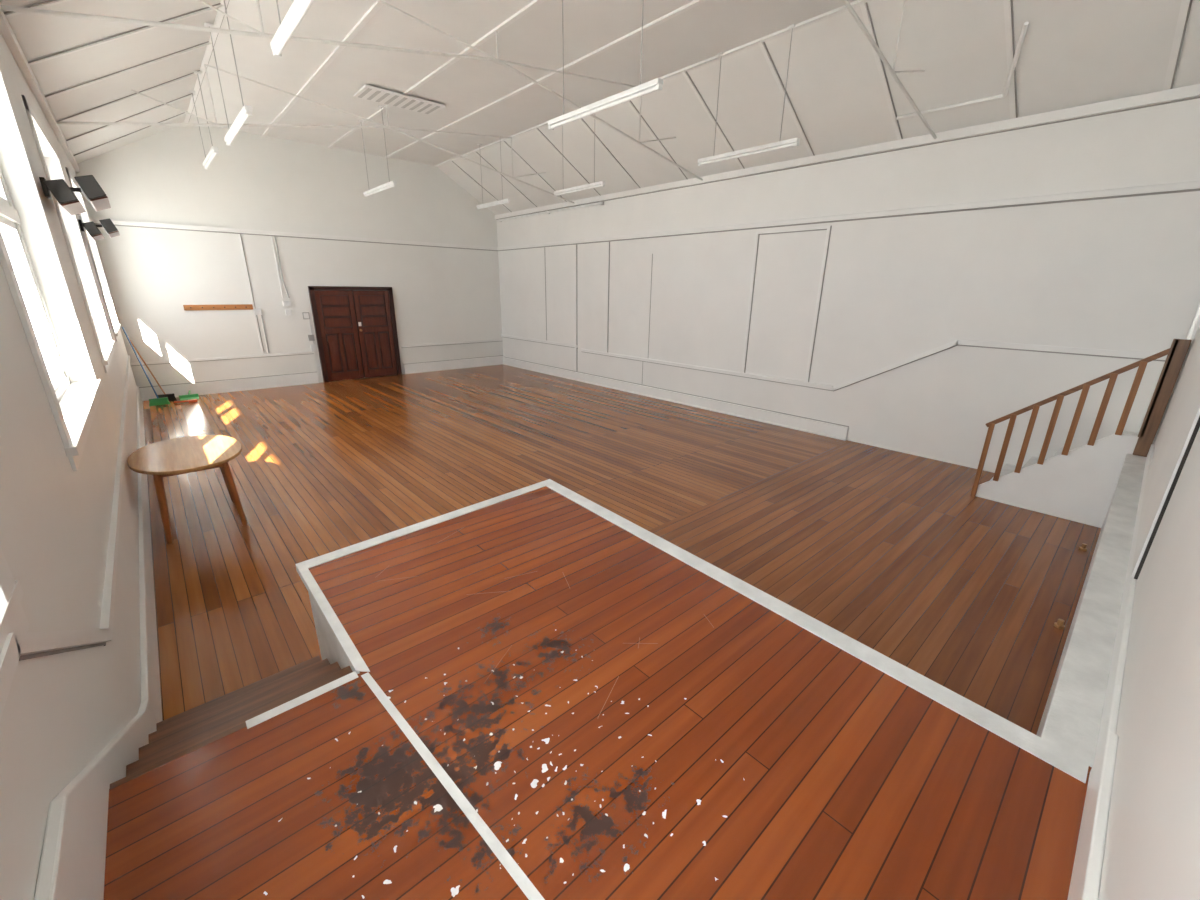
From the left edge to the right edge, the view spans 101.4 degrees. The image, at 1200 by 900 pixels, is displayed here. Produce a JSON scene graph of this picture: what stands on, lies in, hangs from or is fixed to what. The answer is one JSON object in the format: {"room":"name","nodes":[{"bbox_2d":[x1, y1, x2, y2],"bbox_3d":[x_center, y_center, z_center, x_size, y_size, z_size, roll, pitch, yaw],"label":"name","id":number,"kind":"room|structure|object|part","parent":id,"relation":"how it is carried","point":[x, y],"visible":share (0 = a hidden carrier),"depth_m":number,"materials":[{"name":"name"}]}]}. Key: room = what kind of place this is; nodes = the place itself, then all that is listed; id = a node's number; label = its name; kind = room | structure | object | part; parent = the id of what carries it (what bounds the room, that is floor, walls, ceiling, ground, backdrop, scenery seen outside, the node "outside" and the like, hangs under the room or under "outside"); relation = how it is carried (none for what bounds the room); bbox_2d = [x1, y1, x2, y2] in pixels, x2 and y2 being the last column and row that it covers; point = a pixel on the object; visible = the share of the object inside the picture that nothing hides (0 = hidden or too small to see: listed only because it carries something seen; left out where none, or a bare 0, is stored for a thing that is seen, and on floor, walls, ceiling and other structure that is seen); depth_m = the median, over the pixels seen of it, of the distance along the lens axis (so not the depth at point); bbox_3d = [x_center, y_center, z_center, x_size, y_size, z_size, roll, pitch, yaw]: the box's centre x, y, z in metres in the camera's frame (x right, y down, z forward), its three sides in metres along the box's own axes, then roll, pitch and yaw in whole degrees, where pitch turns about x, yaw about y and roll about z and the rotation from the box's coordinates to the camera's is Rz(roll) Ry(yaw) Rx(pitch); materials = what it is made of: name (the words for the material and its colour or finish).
{"room":"event hall","nodes":[
{"label":"event hall","id":0,"kind":"room"},
{"bbox_2d":[0,33,140,899],"bbox_3d":[-4.860,-1.393,4.422,0.250,4.360,14.190,-15,24,-40],"label":"wall","id":1,"kind":"structure","parent":0,"point":[61,710],"depth_m":1.96,"materials":[{"name":"paint"}]},
{"bbox_2d":[0,546,29,719],"bbox_3d":[-0.879,-0.388,0.135,0.220,2.350,2.110,-15,24,-40],"label":"window","id":2,"kind":"structure","parent":1,"relation":"in","point":[13,618],"depth_m":1.20,"materials":[{"name":"paint"}]},
{"bbox_2d":[0,8,79,171],"bbox_3d":[-4.714,-3.350,3.881,0.060,0.100,13.805,-15,24,-40],"label":"crown molding","id":3,"kind":"structure","parent":1,"relation":"attached to","point":[6,31],"depth_m":4.82,"materials":[{"name":"paint"}]},
{"bbox_2d":[0,66,101,470],"bbox_3d":[-3.323,-1.274,2.732,0.240,2.350,2.360,-15,24,-40],"label":"window","id":4,"kind":"structure","parent":1,"relation":"in","point":[73,405],"depth_m":3.31,"materials":[{"name":"paint"}]},
{"bbox_2d":[0,355,129,715],"bbox_3d":[-4.764,-0.479,4.814,0.028,0.670,13.805,-15,24,-40],"label":"trim","id":5,"kind":"structure","parent":1,"relation":"attached to","point":[28,645],"depth_m":1.75,"materials":[{"name":"paint"}]},
{"bbox_2d":[21,95,114,372],"bbox_3d":[-5.759,-2.153,5.305,0.240,2.350,2.460,-15,24,-40],"label":"window","id":6,"kind":"structure","parent":1,"relation":"in","point":[106,349],"depth_m":4.76,"materials":[{"name":"paint"}]},
{"bbox_2d":[39,175,110,214],"bbox_3d":[-4.321,-2.098,4.060,0.372,0.237,0.840,-15,24,-40],"label":"floodlight","id":7,"kind":"object","parent":1,"relation":"attached to","point":[64,194],"visible":1,"depth_m":3.83,"materials":[{"name":"black metal"}]},
{"bbox_2d":[65,167,120,340],"bbox_3d":[-8.227,-3.044,7.913,0.240,2.350,2.460,-15,24,-40],"label":"window","id":8,"kind":"structure","parent":1,"relation":"in","point":[115,327],"depth_m":7.44,"materials":[{"name":"paint"}]},
{"bbox_2d":[34,386,161,899],"bbox_3d":[-4.761,0.123,5.001,0.030,1.120,13.775,-15,24,-40],"label":"baseboard","id":9,"kind":"structure","parent":1,"relation":"attached to","point":[73,856],"depth_m":1.39,"materials":[{"name":"paint"}]},
{"bbox_2d":[78,219,119,240],"bbox_3d":[-6.790,-2.989,6.668,0.372,0.237,0.840,-15,24,-40],"label":"floodlight","id":10,"kind":"object","parent":1,"relation":"attached to","point":[110,228],"visible":1,"depth_m":6.42,"materials":[{"name":"black metal"}]},
{"bbox_2d":[76,122,502,386],"bbox_3d":[-6.268,-4.476,11.960,8.983,5.470,0.200,-15,24,-40],"label":"wall","id":11,"kind":"structure","parent":0,"point":[256,182],"depth_m":10.89,"materials":[{"name":"paint"}]},
{"bbox_2d":[183,304,252,309],"bbox_3d":[-8.124,-3.047,10.486,1.190,0.110,0.090,-15,24,-40],"label":"board","id":12,"kind":"object","parent":11,"relation":"attached to","point":[230,306],"visible":1,"depth_m":10.50,"materials":[{"name":"brown wood"}]},
{"bbox_2d":[238,234,268,352],"bbox_3d":[-7.636,-3.408,10.850,0.145,2.500,0.047,-15,24,-40],"label":"conduit","id":13,"kind":"object","parent":11,"relation":"attached to","point":[257,311],"visible":1,"depth_m":10.89,"materials":[{"name":"paint"}]},
{"bbox_2d":[271,236,291,314],"bbox_3d":[-7.182,-3.915,11.099,0.160,1.680,0.057,-15,24,-40],"label":"conduit","id":14,"kind":"object","parent":11,"relation":"attached to","point":[285,303],"visible":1,"depth_m":11.11,"materials":[{"name":"paint"}]},
{"bbox_2d":[89,218,497,250],"bbox_3d":[-6.155,-5.038,11.690,8.533,0.100,0.060,-15,24,-40],"label":"trim","id":15,"kind":"structure","parent":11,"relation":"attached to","point":[95,220],"depth_m":10.86,"materials":[{"name":"paint"}]},
{"bbox_2d":[302,312,309,318],"bbox_3d":[-6.944,-3.172,11.602,0.140,0.160,0.030,-15,24,-40],"label":"light switch","id":16,"kind":"object","parent":11,"relation":"attached to","point":[305,314],"visible":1,"depth_m":11.59,"materials":[{"name":"white plastic"}]},
{"bbox_2d":[308,319,315,350],"bbox_3d":[-6.924,-2.745,11.760,0.120,0.750,0.040,-15,24,-40],"label":"light switch","id":17,"kind":"object","parent":11,"relation":"attached to","point":[310,337],"visible":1,"depth_m":11.79,"materials":[{"name":"white plastic"}]},
{"bbox_2d":[130,339,502,365],"bbox_3d":[-6.198,-2.554,12.519,8.533,0.060,0.030,-15,24,-40],"label":"trim","id":18,"kind":"structure","parent":11,"relation":"attached to","point":[483,341],"depth_m":11.17,"materials":[{"name":"paint"}]},
{"bbox_2d":[139,355,503,400],"bbox_3d":[-6.201,-1.984,12.701,8.533,0.275,0.045,-15,24,-40],"label":"baseboard","id":19,"kind":"structure","parent":11,"relation":"attached to","point":[252,383],"depth_m":11.43,"materials":[{"name":"paint"}]},
{"bbox_2d":[308,286,401,382],"bbox_3d":[-6.104,-2.937,12.413,1.917,2.268,0.119,-15,24,-40],"label":"door","id":20,"kind":"structure","parent":11,"relation":"in","point":[355,327],"depth_m":12.36,"materials":[{"name":"brown wood"}]},
{"bbox_2d":[0,0,1199,214],"bbox_3d":[-1.557,-4.749,6.402,8.633,1.120,14.190,-15,24,-40],"label":"ceiling","id":21,"kind":"structure","parent":0,"point":[840,95],"depth_m":6.27,"materials":[{"name":"paint"}]},
{"bbox_2d":[188,71,217,168],"bbox_3d":[-6.189,-5.099,7.651,0.080,1.070,1.500,-15,24,-40],"label":"strip light","id":22,"kind":"object","parent":21,"relation":"hanging from","point":[213,151],"visible":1,"depth_m":7.61,"materials":[{"name":"white plastic"}]},
{"bbox_2d":[204,0,252,145],"bbox_3d":[-4.228,-4.298,5.560,0.080,1.202,1.650,-15,24,-40],"label":"strip light","id":23,"kind":"object","parent":21,"relation":"hanging from","point":[245,113],"visible":1,"depth_m":5.59,"materials":[{"name":"white plastic"}]},
{"bbox_2d":[270,0,313,57],"bbox_3d":[-1.975,-3.433,3.087,0.080,1.162,1.640,-15,24,-40],"label":"strip light","id":24,"kind":"object","parent":21,"relation":"hanging from","point":[298,9],"visible":1,"depth_m":3.44,"materials":[{"name":"white plastic"}]},
{"bbox_2d":[56,64,574,203],"bbox_3d":[-3.729,-5.464,8.720,8.409,1.069,0.050,-15,24,-40],"label":"roof truss","id":25,"kind":"object","parent":21,"relation":"attached to","point":[205,65],"visible":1,"depth_m":7.70,"materials":[{"name":"paint"}]},
{"bbox_2d":[0,0,702,180],"bbox_3d":[-1.261,-4.573,6.111,8.409,1.069,0.050,-15,24,-40],"label":"roof truss","id":26,"kind":"object","parent":21,"relation":"attached to","point":[262,34],"visible":0.93,"depth_m":5.02,"materials":[{"name":"paint"}]},
{"bbox_2d":[358,105,396,196],"bbox_3d":[-4.180,-5.511,9.128,0.080,1.278,1.600,-15,24,-40],"label":"strip light","id":27,"kind":"object","parent":21,"relation":"hanging from","point":[389,184],"visible":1,"depth_m":9.17,"materials":[{"name":"white plastic"}]},
{"bbox_2d":[353,84,444,114],"bbox_3d":[-3.330,-5.821,8.195,1.300,0.032,0.600,-15,24,-40],"label":"ceiling vent","id":28,"kind":"object","parent":21,"relation":"attached to","point":[367,92],"depth_m":8.12,"materials":[{"name":"white metal"}]},
{"bbox_2d":[476,135,509,209],"bbox_3d":[-2.361,-5.988,10.652,0.080,1.278,1.350,-15,24,-40],"label":"strip light","id":29,"kind":"object","parent":21,"relation":"hanging from","point":[504,201],"visible":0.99,"depth_m":10.75,"materials":[{"name":"white plastic"}]},
{"bbox_2d":[554,125,604,196],"bbox_3d":[-0.394,-5.353,8.865,0.080,1.238,1.400,-15,24,-40],"label":"strip light","id":30,"kind":"object","parent":21,"relation":"hanging from","point":[600,183],"visible":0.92,"depth_m":8.90,"materials":[{"name":"white plastic"}]},
{"bbox_2d":[548,0,662,129],"bbox_3d":[-0.004,-4.018,4.760,0.080,1.278,1.650,-15,24,-40],"label":"strip light","id":31,"kind":"object","parent":21,"relation":"hanging from","point":[656,84],"visible":1,"depth_m":4.82,"materials":[{"name":"white plastic"}]},
{"bbox_2d":[698,24,799,165],"bbox_3d":[1.932,-4.514,6.345,0.080,1.278,1.500,-15,24,-40],"label":"strip light","id":32,"kind":"object","parent":21,"relation":"hanging from","point":[788,143],"visible":1,"depth_m":6.42,"materials":[{"name":"white plastic"}]},
{"bbox_2d":[842,0,936,138],"bbox_3d":[1.208,-3.682,3.503,8.409,1.069,0.050,-15,24,-40],"label":"rod","id":33,"kind":"object","parent":21,"relation":"attached to","point":[847,4],"visible":1,"depth_m":5.08,"materials":[{"name":"paint"}]},
{"bbox_2d":[896,22,1028,119],"bbox_3d":[4.029,-4.239,5.587,0.731,0.439,1.339,-15,24,-40],"label":"conduit","id":34,"kind":"object","parent":21,"relation":"attached to","point":[1024,29],"depth_m":5.60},
{"bbox_2d":[143,364,1100,734],"bbox_3d":[-1.369,-0.051,7.617,8.983,0.101,14.990,-15,24,-40],"label":"floor","id":35,"kind":"structure","parent":0,"point":[892,551],"depth_m":5.34,"materials":[{"name":"brown wood"}]},
{"bbox_2d":[122,327,169,405],"bbox_3d":[-8.785,-1.603,9.474,0.465,1.503,0.193,-4,19,-15],"label":"broom","id":36,"kind":"object","parent":35,"relation":"on","point":[156,401],"visible":1,"depth_m":9.62,"materials":[{"name":"green plastic"}]},
{"bbox_3d":[-8.867,-1.668,9.480,0.328,1.385,0.024,0,18,-1],"label":"handle","id":37,"kind":"part","parent":36,"relation":"part of","materials":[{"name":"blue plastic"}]},
{"bbox_2d":[123,331,176,400],"bbox_3d":[-8.980,-1.666,9.816,0.536,1.403,0.117,-11,21,-31],"label":"broom","id":38,"kind":"object","parent":35,"relation":"on","point":[171,396],"visible":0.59,"depth_m":9.99,"materials":[{"name":"black metal"}]},
{"bbox_2d":[174,399,197,402],"bbox_3d":[-8.367,-0.979,9.918,0.368,0.050,0.090,-13,23,-35],"label":"brush","id":39,"kind":"object","parent":35,"relation":"on","point":[191,400],"visible":1,"depth_m":9.92,"materials":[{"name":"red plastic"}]},
{"bbox_2d":[127,435,247,543],"bbox_3d":[-4.027,0.366,4.896,0.860,0.747,1.240,-15,24,-40],"label":"table","id":40,"kind":"object","parent":35,"relation":"on","point":[182,455],"visible":1,"depth_m":4.67,"materials":[{"name":"brown wood"}]},
{"bbox_2d":[179,390,198,400],"bbox_3d":[-8.619,-1.147,10.287,0.320,0.132,0.454,-15,24,-40],"label":"dustpan","id":41,"kind":"object","parent":35,"relation":"on","point":[189,396],"visible":1,"depth_m":10.28,"materials":[{"name":"green plastic"}]},
{"bbox_2d":[110,655,357,789],"bbox_3d":[-1.595,1.225,2.256,0.748,0.822,1.160,-15,24,-40],"label":"steps","id":42,"kind":"structure","parent":35,"relation":"on","point":[248,706],"depth_m":2.12,"materials":[{"name":"brown wood"}]},
{"bbox_2d":[103,479,1091,899],"bbox_3d":[-0.296,1.275,2.154,2.588,0.824,3.242,-15,24,-40],"label":"stage platform","id":43,"kind":"object","parent":35,"relation":"on","point":[552,696],"visible":0.95,"depth_m":1.63,"materials":[{"name":"brown wood"}]},
{"bbox_2d":[1054,619,1064,628],"bbox_3d":[3.344,1.260,3.567,0.059,0.060,0.057,-15,24,-40],"label":"door stop","id":44,"kind":"object","parent":35,"relation":"on","point":[1059,624],"visible":1,"depth_m":3.56,"materials":[{"name":"brown wood"}]},
{"bbox_2d":[976,431,1155,527],"bbox_3d":[5.327,0.106,5.651,1.169,1.000,1.232,-15,24,-40],"label":"staircase","id":45,"kind":"structure","parent":35,"relation":"on","point":[1079,486],"depth_m":5.21,"materials":[{"name":"white paint"}]},
{"bbox_2d":[970,339,1191,496],"bbox_3d":[4.871,-0.229,5.165,0.075,1.930,1.291,-15,24,-40],"label":"stair railing","id":46,"kind":"object","parent":45,"relation":"attached to","point":[1176,354],"visible":1,"depth_m":4.84,"materials":[{"name":"brown wood"}]},
{"bbox_3d":[4.855,-0.606,5.062,0.055,1.018,1.232,-15,24,-40],"label":"handrail","id":47,"kind":"part","parent":46,"relation":"part of","materials":[{"name":"brown wood"}]},
{"bbox_3d":[5.271,-0.477,4.620,0.075,1.110,0.110,-15,24,-40],"label":"newel post","id":48,"kind":"part","parent":46,"relation":"part of","materials":[{"name":"brown wood"}]},
{"bbox_2d":[1079,543,1086,550],"bbox_3d":[4.589,0.918,4.657,0.059,0.060,0.057,-15,24,-40],"label":"door stop","id":49,"kind":"object","parent":35,"relation":"on","point":[1083,547],"visible":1,"depth_m":4.65,"materials":[{"name":"brown wood"}]},
{"bbox_2d":[497,98,1199,472],"bbox_3d":[1.963,-3.057,9.674,0.200,4.410,15.090,-15,24,-40],"label":"wall","id":50,"kind":"structure","parent":0,"point":[1121,274],"depth_m":6.95,"materials":[{"name":"paint"}]},
{"bbox_2d":[497,201,603,221],"bbox_3d":[-1.403,-6.006,12.438,0.114,0.060,4.500,-15,24,-40],"label":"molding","id":51,"kind":"structure","parent":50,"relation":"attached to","point":[600,202],"depth_m":12.08,"materials":[{"name":"white wood"}]},
{"bbox_2d":[503,357,848,440],"bbox_3d":[0.482,-1.538,11.678,0.060,0.235,10.560,-15,24,-40],"label":"baseboard","id":52,"kind":"structure","parent":50,"relation":"attached to","point":[837,431],"depth_m":9.98,"materials":[{"name":"paint"}]},
{"bbox_2d":[544,226,831,381],"bbox_3d":[1.026,-2.926,10.629,0.030,3.060,7.496,-15,24,-40],"label":"batten","id":53,"kind":"object","parent":50,"relation":"attached to","point":[828,228],"visible":1,"depth_m":8.65,"materials":[{"name":"paint"}]},
{"bbox_2d":[501,334,1166,390],"bbox_3d":[1.566,-2.213,10.214,0.040,0.956,13.805,-15,24,-40],"label":"trim","id":54,"kind":"structure","parent":50,"relation":"attached to","point":[971,343],"depth_m":7.12,"materials":[{"name":"paint"}]},
{"bbox_2d":[495,84,1199,219],"bbox_3d":[1.596,-5.035,9.278,0.060,0.115,13.805,-15,24,-40],"label":"crown molding","id":55,"kind":"structure","parent":50,"relation":"attached to","point":[1191,92],"depth_m":6.39,"materials":[{"name":"paint"}]},
{"bbox_2d":[497,179,1199,250],"bbox_3d":[1.585,-4.230,9.543,0.060,0.100,13.805,-15,24,-40],"label":"trim","id":56,"kind":"structure","parent":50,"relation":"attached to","point":[1188,185],"depth_m":6.55,"materials":[{"name":"paint"}]},
{"bbox_2d":[1098,325,1199,899],"bbox_3d":[2.989,-1.041,2.052,8.783,5.370,0.165,-15,24,-40],"label":"wall","id":57,"kind":"structure","parent":0,"point":[1152,850],"depth_m":1.16,"materials":[{"name":"paint"}]},
{"bbox_2d":[1036,454,1145,766],"bbox_3d":[3.412,0.932,3.353,4.920,0.820,0.155,-15,24,-40],"label":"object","id":58,"kind":"structure","parent":57,"relation":"attached to","point":[1072,714],"depth_m":2.29,"materials":[{"name":"white paint"}]},
{"bbox_2d":[1067,444,1153,899],"bbox_3d":[2.549,0.717,2.370,7.271,0.180,0.025,-15,24,-40],"label":"baseboard","id":59,"kind":"structure","parent":57,"relation":"attached to","point":[1088,861],"depth_m":1.46,"materials":[{"name":"paint"}]},
{"bbox_2d":[1131,338,1199,578],"bbox_3d":[3.478,-0.549,2.815,2.215,2.030,0.022,-15,24,-40],"label":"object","id":60,"kind":"structure","parent":57,"relation":"attached to","point":[1182,426],"depth_m":2.61,"materials":[{"name":"paint"}]},
{"bbox_2d":[1155,303,1199,438],"bbox_3d":[5.787,-1.100,4.775,1.020,2.210,0.090,-15,24,-40],"label":"door","id":61,"kind":"structure","parent":57,"relation":"in","point":[1195,324],"depth_m":4.62,"materials":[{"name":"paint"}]}
]}

